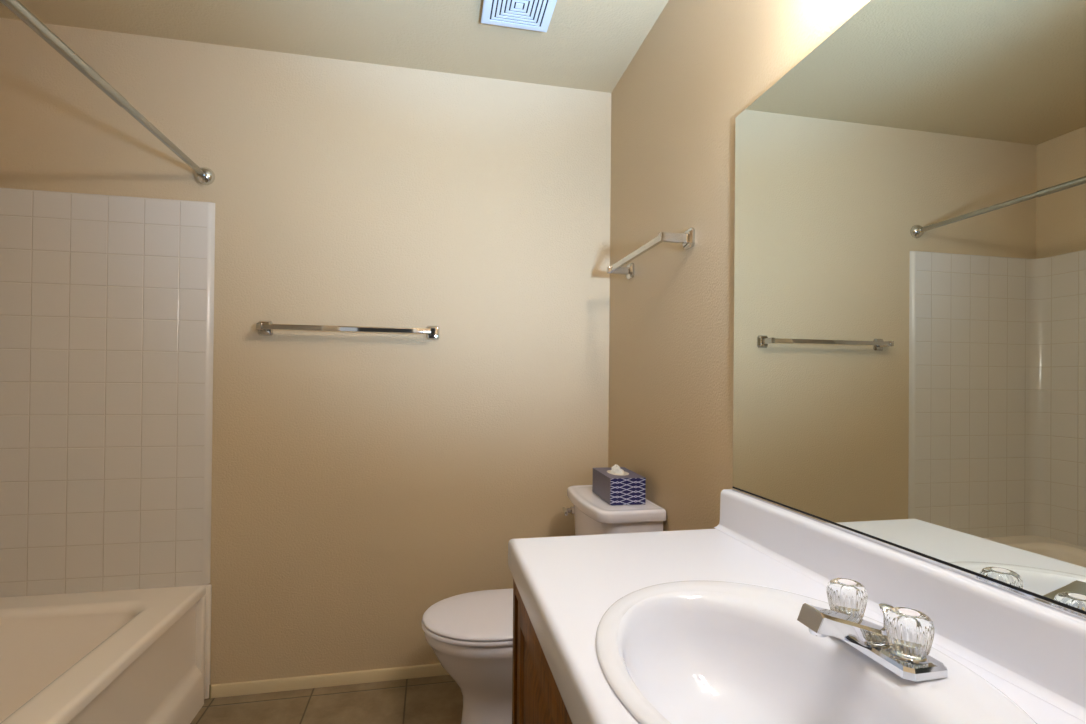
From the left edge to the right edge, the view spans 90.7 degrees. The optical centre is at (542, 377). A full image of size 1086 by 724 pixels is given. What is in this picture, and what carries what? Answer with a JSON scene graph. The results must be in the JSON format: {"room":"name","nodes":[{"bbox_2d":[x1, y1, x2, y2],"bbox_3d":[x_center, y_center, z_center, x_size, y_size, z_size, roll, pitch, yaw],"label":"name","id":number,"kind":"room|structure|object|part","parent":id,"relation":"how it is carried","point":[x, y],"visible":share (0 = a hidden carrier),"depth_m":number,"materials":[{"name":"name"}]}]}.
{"room":"bathroom","nodes":[
{"label":"bathroom","id":0,"kind":"room"},
{"bbox_2d":[0,18,610,684],"bbox_3d":[-0.868,-0.028,2.131,2.533,2.440,0.100,1,0,-12],"label":"wall","id":1,"kind":"structure","parent":0,"point":[363,482],"depth_m":2.11,"materials":[{"name":"beige paint"}]},
{"bbox_2d":[0,0,214,184],"bbox_3d":[-1.105,-0.754,1.247,0.066,0.066,1.543,1,0,-12],"label":"shower curtain rod","id":2,"kind":"object","parent":1,"relation":"attached to","point":[203,175],"visible":1,"depth_m":1.33,"materials":[{"name":"grey metal"}]},
{"bbox_2d":[211,663,448,697],"bbox_3d":[-0.481,1.174,2.148,1.544,0.044,0.012,1,0,-12],"label":"baseboard","id":3,"kind":"structure","parent":1,"relation":"attached to","point":[427,670],"depth_m":2.07,"materials":[{"name":"beige paint"}]},
{"bbox_2d":[256,321,439,339],"bbox_3d":[-0.742,-0.186,2.063,0.675,0.056,0.086,1,0,-12],"label":"towel bar","id":4,"kind":"object","parent":1,"relation":"attached to","point":[265,328],"visible":1,"depth_m":2.03,"materials":[{"name":"silver metal"}]},
{"bbox_3d":[-1.046,-0.189,1.994,0.020,0.028,0.072,1,0,-12],"label":"arm","id":5,"kind":"part","parent":4,"relation":"part of","materials":[{"name":"silver metal"}]},
{"bbox_3d":[-0.735,-0.186,2.032,0.606,0.019,0.013,1,0,-12],"label":"rail","id":6,"kind":"part","parent":4,"relation":"part of","materials":[{"name":"silver metal"}]},
{"bbox_3d":[-0.435,-0.182,2.119,0.020,0.028,0.072,1,0,-12],"label":"arm","id":7,"kind":"part","parent":4,"relation":"part of","materials":[{"name":"silver metal"}]},
{"bbox_2d":[190,675,462,723],"bbox_3d":[-0.507,1.234,0.305,2.533,0.100,3.812,1,0,-12],"label":"floor","id":8,"kind":"structure","parent":0,"point":[433,699],"depth_m":1.95,"materials":[{"name":"beige tile"}]},
{"bbox_2d":[0,584,211,723],"bbox_3d":[-1.466,0.969,1.165,0.785,0.423,1.543,1,0,-12],"label":"bathtub","id":9,"kind":"object","parent":8,"relation":"on","point":[135,656],"visible":1,"depth_m":1.72,"materials":[{"name":"white ceramic"}]},
{"bbox_2d":[0,188,214,597],"bbox_3d":[-1.463,0.047,1.170,0.782,1.420,1.543,1,0,-12],"label":"shower surround","id":10,"kind":"object","parent":9,"relation":"on","point":[107,301],"visible":1,"depth_m":1.92,"materials":[{"name":"tile"}]},
{"bbox_2d":[512,579,571,723],"bbox_3d":[0.322,0.821,0.703,0.556,0.748,1.214,1,0,-12],"label":"vanity cabinet","id":11,"kind":"object","parent":8,"relation":"on","point":[536,697],"visible":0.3,"depth_m":1.05,"materials":[{"name":"brown wood"}]},
{"bbox_3d":[0.002,0.771,0.941,0.013,0.560,0.566,1,0,-12],"label":"door","id":12,"kind":"part","parent":11,"relation":"part of","materials":[{"name":"brown wood"}]},
{"bbox_2d":[508,489,1085,723],"bbox_3d":[0.322,0.361,0.697,0.568,0.170,1.240,1,0,-12],"label":"countertop","id":13,"kind":"structure","parent":11,"relation":"on","point":[1034,653],"depth_m":0.87,"materials":[{"name":"white stone"}]},
{"bbox_2d":[596,581,1036,723],"bbox_3d":[0.307,0.438,0.692,0.467,0.148,0.573,1,0,-12],"label":"sink","id":14,"kind":"object","parent":13,"relation":"in","point":[680,652],"visible":0.89,"depth_m":0.80,"materials":[{"name":"white ceramic"}]},
{"bbox_2d":[797,578,947,681],"bbox_3d":[0.420,0.332,0.728,0.140,0.068,0.172,1,0,-12],"label":"faucet","id":15,"kind":"object","parent":13,"relation":"on","point":[902,645],"visible":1,"depth_m":0.70,"materials":[{"name":"silver metal"}]},
{"bbox_3d":[0.416,0.334,0.727,0.134,0.056,0.068,1,0,-12],"label":"spout","id":16,"kind":"part","parent":15,"relation":"part of","materials":[{"name":"silver metal"}]},
{"bbox_3d":[0.446,0.323,0.787,0.052,0.047,0.052,1,0,-12],"label":"knob","id":17,"kind":"part","parent":15,"relation":"part of","materials":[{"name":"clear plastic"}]},
{"bbox_3d":[0.477,0.339,0.746,0.018,0.048,0.018,1,0,-12],"label":"lift rod","id":18,"kind":"part","parent":15,"relation":"part of","materials":[{"name":"silver metal"}]},
{"bbox_3d":[0.467,0.323,0.684,0.052,0.047,0.052,1,0,-12],"label":"knob","id":19,"kind":"part","parent":15,"relation":"part of","materials":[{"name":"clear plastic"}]},
{"bbox_2d":[421,485,665,723],"bbox_3d":[-0.028,0.809,1.859,0.769,0.778,0.450,1,0,-12],"label":"toilet","id":20,"kind":"object","parent":8,"relation":"on","point":[470,634],"visible":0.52,"depth_m":1.72,"materials":[{"name":"white ceramic"}]},
{"bbox_3d":[-0.143,0.819,1.835,0.533,0.016,0.386,1,0,-12],"label":"seat","id":21,"kind":"part","parent":20,"relation":"part of","materials":[{"name":"white plastic"}]},
{"bbox_3d":[-0.141,0.799,1.836,0.532,0.019,0.384,1,0,-12],"label":"seat lid","id":22,"kind":"part","parent":20,"relation":"part of","materials":[{"name":"white plastic"}]},
{"bbox_3d":[-0.039,1.014,1.856,0.730,0.369,0.374,1,0,-12],"label":"bowl","id":23,"kind":"part","parent":20,"relation":"part of","materials":[{"name":"white ceramic"}]},
{"bbox_3d":[0.085,0.511,2.055,0.014,0.026,0.046,1,0,-12],"label":"lever arm","id":24,"kind":"part","parent":20,"relation":"part of","materials":[{"name":"silver metal"}]},
{"bbox_3d":[0.104,0.511,2.066,0.032,0.030,0.030,1,0,-12],"label":"flush lever","id":25,"kind":"part","parent":20,"relation":"part of","materials":[{"name":"silver metal"}]},
{"bbox_3d":[0.235,0.442,1.914,0.239,0.037,0.450,1,0,-12],"label":"tank lid","id":26,"kind":"part","parent":20,"relation":"part of","materials":[{"name":"white ceramic"}]},
{"bbox_3d":[0.240,0.646,1.914,0.217,0.371,0.426,1,0,-12],"label":"tank","id":27,"kind":"part","parent":20,"relation":"part of","materials":[{"name":"white ceramic"}]},
{"bbox_2d":[592,465,645,504],"bbox_3d":[0.263,0.364,1.890,0.129,0.115,0.229,1,0,-12],"label":"tissue box","id":28,"kind":"object","parent":20,"relation":"on","point":[616,485],"visible":1,"depth_m":1.79,"materials":[{"name":"blue cardboard"}]},
{"bbox_2d":[0,0,668,92],"bbox_3d":[-0.483,-1.306,0.321,2.533,0.100,3.812,1,0,-12],"label":"ceiling","id":29,"kind":"structure","parent":0,"point":[586,44],"depth_m":1.92,"materials":[{"name":"beige paint"}]},
{"bbox_2d":[481,0,556,31],"bbox_3d":[-0.078,-1.231,1.759,0.232,0.023,0.232,1,0,-12],"label":"ceiling vent","id":30,"kind":"object","parent":29,"relation":"in","point":[535,15],"visible":1,"depth_m":1.79,"materials":[{"name":"white metal"}]},
{"bbox_3d":[-0.078,-1.221,1.759,0.024,0.002,0.024,1,0,-12],"label":"plate","id":31,"kind":"part","parent":30,"relation":"part of","materials":[{"name":"white plastic"}]},
{"bbox_2d":[608,0,869,530],"bbox_3d":[0.586,-0.021,1.096,0.100,2.440,2.512,1,0,-12],"label":"wall","id":32,"kind":"structure","parent":0,"point":[675,107],"depth_m":1.62,"materials":[{"name":"beige paint"}]},
{"bbox_2d":[607,227,694,278],"bbox_3d":[0.342,-0.411,1.814,0.098,0.056,0.533,1,0,-12],"label":"towel bar","id":33,"kind":"object","parent":32,"relation":"attached to","point":[687,238],"visible":1,"depth_m":1.65,"materials":[{"name":"silver metal"}]},
{"bbox_3d":[0.287,-0.410,2.048,0.085,0.028,0.020,1,0,-12],"label":"arm","id":34,"kind":"part","parent":33,"relation":"part of","materials":[{"name":"silver metal"}]},
{"bbox_3d":[0.304,-0.412,1.806,0.013,0.019,0.464,1,0,-12],"label":"rail","id":35,"kind":"part","parent":33,"relation":"part of","materials":[{"name":"silver metal"}]},
{"bbox_3d":[0.383,-0.412,1.577,0.085,0.028,0.020,1,0,-12],"label":"arm","id":36,"kind":"part","parent":33,"relation":"part of","materials":[{"name":"silver metal"}]},
{"bbox_2d":[714,489,1085,721],"bbox_3d":[0.577,0.327,0.749,0.048,0.095,1.239,1,0,-12],"label":"backsplash","id":37,"kind":"structure","parent":32,"relation":"attached to","point":[1038,649],"depth_m":0.75,"materials":[{"name":"white stone"}]},
{"bbox_2d":[732,0,1085,620],"bbox_3d":[0.602,-0.189,0.752,0.009,0.936,1.210,1,0,-12],"label":"wall mirror","id":38,"kind":"object","parent":32,"relation":"attached to","point":[910,252],"visible":1,"depth_m":0.82,"materials":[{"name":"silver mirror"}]}
]}

